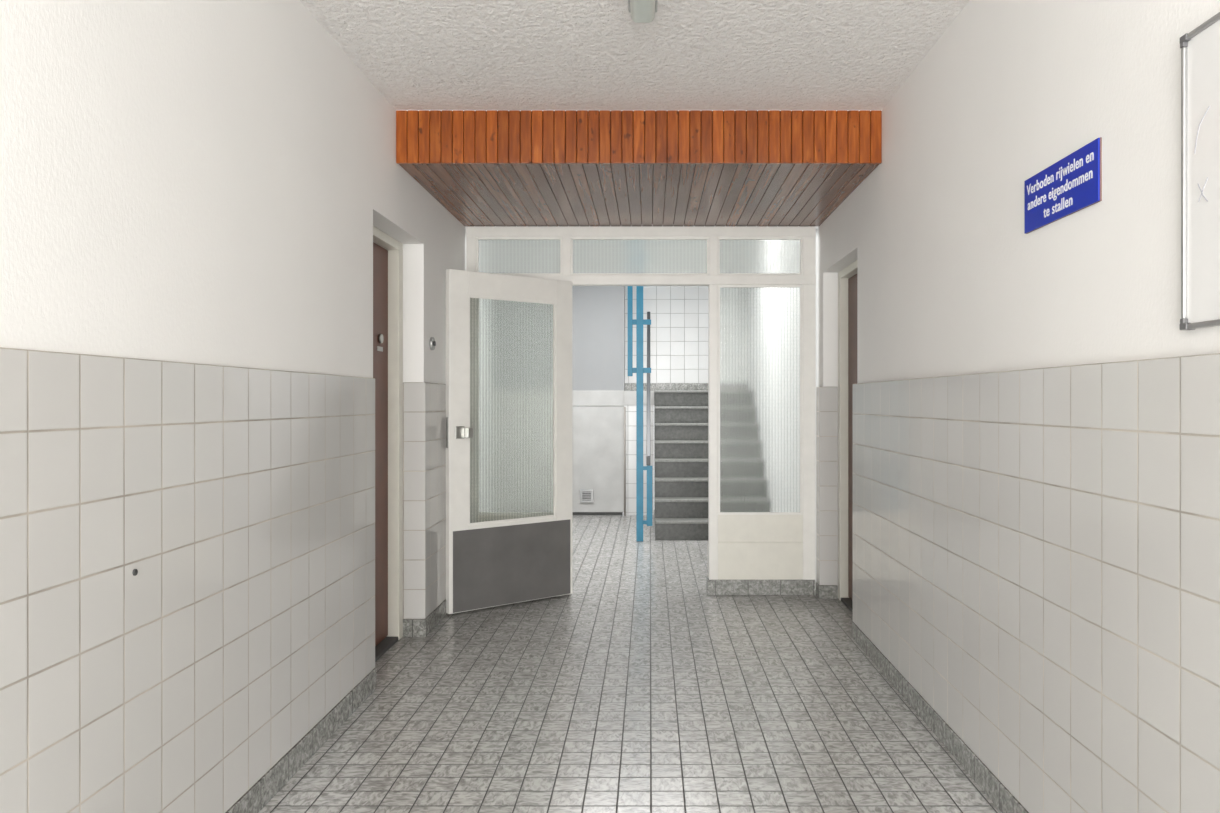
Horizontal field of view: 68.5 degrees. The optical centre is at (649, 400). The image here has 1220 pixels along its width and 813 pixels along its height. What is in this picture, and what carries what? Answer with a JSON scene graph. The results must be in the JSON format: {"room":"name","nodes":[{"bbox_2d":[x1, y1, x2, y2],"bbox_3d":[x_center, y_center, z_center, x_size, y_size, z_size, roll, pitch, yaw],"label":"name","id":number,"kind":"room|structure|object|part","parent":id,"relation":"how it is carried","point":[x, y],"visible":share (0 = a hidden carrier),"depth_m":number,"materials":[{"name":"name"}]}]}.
{"room":"apartment building hallway","nodes":[
{"label":"apartment building hallway","id":0,"kind":"room"},
{"bbox_2d":[0,0,465,383],"bbox_3d":[-1.320,-0.060,1.200,0.350,2.500,8.800,0,0,0],"label":"wall","id":1,"kind":"structure","parent":0,"point":[209,182],"depth_m":2.29,"materials":[{"name":"white paint"}]},
{"bbox_2d":[0,347,374,812],"bbox_3d":[-1.143,0.504,0.250,0.015,1.196,6.900,0,0,0],"label":"wall tiles","id":2,"kind":"structure","parent":1,"relation":"attached to","point":[241,500],"depth_m":2.11,"materials":[{"name":"white tile"}]},
{"bbox_2d":[132,569,137,575],"bbox_3d":[-1.133,0.377,1.970,0.005,0.015,0.015,0,0,0],"label":"plug","id":3,"kind":"object","parent":2,"relation":"attached to","point":[135,571],"visible":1,"depth_m":1.97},
{"bbox_2d":[226,599,446,812],"bbox_3d":[-1.193,1.147,1.145,0.124,0.086,8.690,0,0,0],"label":"baseboard","id":4,"kind":"structure","parent":1,"relation":"attached to","point":[268,786],"depth_m":3.04,"materials":[{"name":"grey stone"}]},
{"bbox_2d":[373,225,402,661],"bbox_3d":[-1.304,0.198,4.109,0.113,1.985,0.818,0,0,0],"label":"door","id":5,"kind":"structure","parent":1,"relation":"in","point":[387,251],"depth_m":4.44,"materials":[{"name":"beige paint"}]},
{"bbox_2d":[403,382,445,618],"bbox_3d":[-1.195,0.504,5.005,0.120,1.196,0.970,0,0,0],"label":"wall tiles","id":6,"kind":"structure","parent":1,"relation":"attached to","point":[424,404],"depth_m":4.52,"materials":[{"name":"white tile"}]},
{"bbox_2d":[429,337,435,349],"bbox_3d":[-1.135,-0.300,4.680,0.023,0.068,0.068,0,0,0],"label":"bell push","id":7,"kind":"object","parent":1,"relation":"attached to","point":[432,343],"visible":1,"depth_m":4.66,"materials":[{"name":"metal"}]},
{"bbox_2d":[572,286,624,390],"bbox_3d":[-0.960,-1.060,9.580,1.380,1.900,0.440,0,0,0],"label":"wall","id":8,"kind":"structure","parent":0,"point":[598,312],"depth_m":9.36,"materials":[{"name":"grey paint"}]},
{"bbox_2d":[625,383,707,390],"bbox_3d":[0.395,-0.148,9.695,1.330,0.084,0.210,0,0,0],"label":"baseboard","id":9,"kind":"structure","parent":8,"relation":"attached to","point":[628,386],"depth_m":9.59,"materials":[{"name":"grey stone"}]},
{"bbox_2d":[625,286,707,382],"bbox_3d":[0.395,-1.100,9.700,1.330,1.820,0.200,0,0,0],"label":"wall tiles","id":10,"kind":"structure","parent":8,"relation":"attached to","point":[678,314],"depth_m":9.60,"materials":[{"name":"white tile"}]},
{"bbox_2d":[259,512,1001,812],"bbox_3d":[-0.125,1.240,3.300,3.250,0.100,13.000,0,0,0],"label":"floor","id":11,"kind":"structure","parent":0,"point":[636,689],"depth_m":3.38,"materials":[{"name":"tile"}]},
{"bbox_2d":[572,512,622,514],"bbox_3d":[-0.970,1.176,9.415,1.360,0.028,0.170,0,0,0],"label":"baseboard","id":12,"kind":"structure","parent":11,"relation":"on","point":[573,513],"depth_m":9.33,"materials":[{"name":"grey stone"}]},
{"bbox_2d":[572,406,623,511],"bbox_3d":[-0.960,0.605,9.416,1.380,1.110,0.167,0,0,0],"label":"wall panel","id":13,"kind":"object","parent":12,"relation":"on","point":[597,431],"visible":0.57,"depth_m":9.34,"materials":[{"name":"white paint"}]},
{"bbox_2d":[580,489,592,502],"bbox_3d":[-0.660,0.990,9.332,0.140,0.140,0.015,0,0,0],"label":"vent grille","id":14,"kind":"object","parent":13,"relation":"attached to","point":[586,495],"visible":1,"depth_m":9.33,"materials":[{"name":"metal"}]},
{"bbox_2d":[572,390,653,405],"bbox_3d":[-0.802,-0.030,9.455,1.695,0.160,0.290,0,0,0],"label":"beam","id":15,"kind":"structure","parent":13,"relation":"on","point":[579,397],"depth_m":9.33,"materials":[{"name":"white paint"}]},
{"bbox_2d":[624,405,653,514],"bbox_3d":[-0.115,0.615,9.460,0.310,1.150,0.280,0,0,0],"label":"wall tiles","id":16,"kind":"structure","parent":11,"relation":"on","point":[630,409],"depth_m":9.32,"materials":[{"name":"white tile"}]},
{"bbox_2d":[624,407,625,515],"bbox_3d":[-0.262,0.625,9.300,0.020,1.130,0.020,0,0,0],"label":"drain pipe","id":17,"kind":"object","parent":16,"relation":"attached to","point":[624,407],"visible":1,"depth_m":9.29,"materials":[{"name":"grey metal"}]},
{"bbox_2d":[628,286,651,540],"bbox_3d":[-0.085,-0.405,8.440,0.210,3.190,1.720,0,0,0],"label":"stair railing","id":18,"kind":"object","parent":11,"relation":"on","point":[639,321],"visible":0.8,"depth_m":7.58,"materials":[{"name":"blue metal"}]},
{"bbox_3d":[-0.169,-1.105,7.600,0.042,1.790,0.040,0,0,0],"label":"post","id":19,"kind":"part","parent":18,"relation":"part of","materials":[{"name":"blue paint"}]},
{"bbox_3d":[-0.086,-0.405,7.600,0.058,3.190,0.040,0,0,0],"label":"post","id":20,"kind":"part","parent":18,"relation":"part of","materials":[{"name":"blue metal"}]},
{"bbox_3d":[-0.013,-0.190,8.450,0.034,1.477,1.700,0,0,0],"label":"handrail","id":21,"kind":"part","parent":18,"relation":"part of","materials":[{"name":"black metal"}]},
{"bbox_3d":[-0.004,0.805,7.600,0.048,0.510,0.030,0,0,0],"label":"post","id":22,"kind":"part","parent":18,"relation":"part of","materials":[{"name":"blue metal"}]},
{"bbox_2d":[654,390,707,539],"bbox_3d":[0.550,0.541,8.620,1.010,1.298,1.960,0,0,0],"label":"staircase","id":23,"kind":"structure","parent":11,"relation":"on","point":[680,416],"depth_m":8.26,"materials":[{"name":"stone"}]},
{"bbox_2d":[300,0,968,109],"bbox_3d":[-0.050,-1.360,0.415,2.800,0.100,7.230,0,0,0],"label":"ceiling","id":24,"kind":"structure","parent":0,"point":[418,54],"depth_m":3.36,"materials":[{"name":"paint"}]},
{"bbox_2d":[396,110,881,225],"bbox_3d":[-0.050,-1.191,4.775,2.190,0.238,1.490,0,0,0],"label":"bulkhead","id":25,"kind":"object","parent":24,"relation":"attached to","point":[489,167],"visible":1,"depth_m":4.04,"materials":[{"name":"brown wood"}]},
{"bbox_2d":[628,0,657,22],"bbox_3d":[-0.023,-1.267,2.340,0.094,0.086,1.180,0,0,0],"label":"ceiling light","id":26,"kind":"object","parent":24,"relation":"attached to","point":[642,11],"visible":1,"depth_m":2.82,"materials":[{"name":"white plastic"}]},
{"bbox_2d":[407,110,870,588],"bbox_3d":[-0.175,-0.435,5.620,3.140,3.250,0.100,0,0,0],"label":"wall","id":27,"kind":"structure","parent":0,"point":[407,110],"depth_m":5.57,"materials":[{"name":"paint"}]},
{"bbox_2d":[466,227,815,594],"bbox_3d":[-0.056,0.059,5.537,2.150,2.262,0.097,0,0,0],"label":"glazed door frame","id":28,"kind":"structure","parent":27,"relation":"in","point":[760,281],"depth_m":5.53,"materials":[{"name":"white paint"}]},
{"bbox_2d":[446,269,571,613],"bbox_3d":[-0.789,0.224,5.212,0.842,1.908,0.094,0,0,-40],"label":"door","id":29,"kind":"structure","parent":28,"relation":"attached to","point":[509,337],"depth_m":5.19,"materials":[{"name":"white paint"}]},
{"bbox_3d":[-1.033,0.175,4.977,0.085,0.070,0.045,0,0,-40],"label":"handle","id":30,"kind":"part","parent":29,"relation":"part of","materials":[{"name":"metal"}]},
{"bbox_3d":[-0.789,0.948,5.208,0.788,0.452,0.003,0,0,-40],"label":"kick plate","id":31,"kind":"part","parent":29,"relation":"part of","materials":[{"name":"grey metal"}]},
{"bbox_3d":[-0.805,0.052,5.223,0.600,1.305,0.006,0,0,-40],"label":"pane","id":32,"kind":"part","parent":29,"relation":"part of","materials":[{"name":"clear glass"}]},
{"bbox_3d":[-0.805,-0.891,5.535,0.538,0.242,0.006,0,0,0],"label":"transom pane","id":33,"kind":"part","parent":28,"relation":"part of","materials":[{"name":"clear glass"}]},
{"bbox_3d":[-0.062,-0.891,5.535,0.859,0.242,0.006,0,0,0],"label":"transom pane","id":34,"kind":"part","parent":28,"relation":"part of","materials":[{"name":"clear glass"}]},
{"bbox_3d":[0.679,-0.891,5.535,0.530,0.242,0.006,0,0,0],"label":"transom pane","id":35,"kind":"part","parent":28,"relation":"part of","materials":[{"name":"clear glass"}]},
{"bbox_3d":[0.679,-0.006,5.535,0.530,1.423,0.006,0,0,0],"label":"pane","id":36,"kind":"part","parent":28,"relation":"part of","materials":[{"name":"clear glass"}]},
{"bbox_3d":[0.679,0.900,5.532,0.526,0.399,0.058,0,0,0],"label":"panel","id":37,"kind":"part","parent":28,"relation":"part of","materials":[{"name":"beige paint"}]},
{"bbox_2d":[817,0,1219,585],"bbox_3d":[1.220,-0.060,1.200,0.350,2.500,8.800,0,0,0],"label":"wall","id":38,"kind":"structure","parent":0,"point":[951,281],"depth_m":2.56,"materials":[{"name":"white paint"}]},
{"bbox_2d":[816,387,837,584],"bbox_3d":[1.075,0.512,5.440,0.110,1.196,0.100,0,0,0],"label":"wall tiles","id":39,"kind":"structure","parent":38,"relation":"attached to","point":[826,397],"depth_m":5.39,"materials":[{"name":"white tile"}]},
{"bbox_2d":[838,260,856,612],"bbox_3d":[1.186,0.207,4.949,0.108,1.965,0.878,0,0,0],"label":"door","id":40,"kind":"structure","parent":38,"relation":"in","point":[847,277],"depth_m":5.33,"materials":[{"name":"beige paint"}]},
{"bbox_2d":[816,582,1028,812],"bbox_3d":[1.073,1.151,1.145,0.114,0.078,8.690,0,0,0],"label":"baseboard","id":41,"kind":"structure","parent":38,"relation":"attached to","point":[987,781],"depth_m":3.15,"materials":[{"name":"grey stone"}]},
{"bbox_2d":[853,353,1219,812],"bbox_3d":[1.035,0.512,0.655,0.030,1.196,7.710,0,0,0],"label":"wall tiles","id":42,"kind":"structure","parent":38,"relation":"attached to","point":[1036,552],"depth_m":2.25,"materials":[{"name":"white tile"}]},
{"bbox_2d":[1024,137,1101,233],"bbox_3d":[1.040,-0.536,2.275,0.009,0.147,0.410,0,0,0],"label":"sign","id":43,"kind":"object","parent":38,"relation":"attached to","point":[1072,184],"visible":1,"depth_m":2.24,"materials":[{"name":"blue metal"}]},
{"bbox_2d":[1180,12,1219,329],"bbox_3d":[1.035,-0.420,1.292,0.020,0.567,0.885,0,0,0],"label":"whiteboard","id":44,"kind":"object","parent":38,"relation":"attached to","point":[1200,51],"visible":1,"depth_m":1.68,"materials":[{"name":"ceramic"}]}
]}

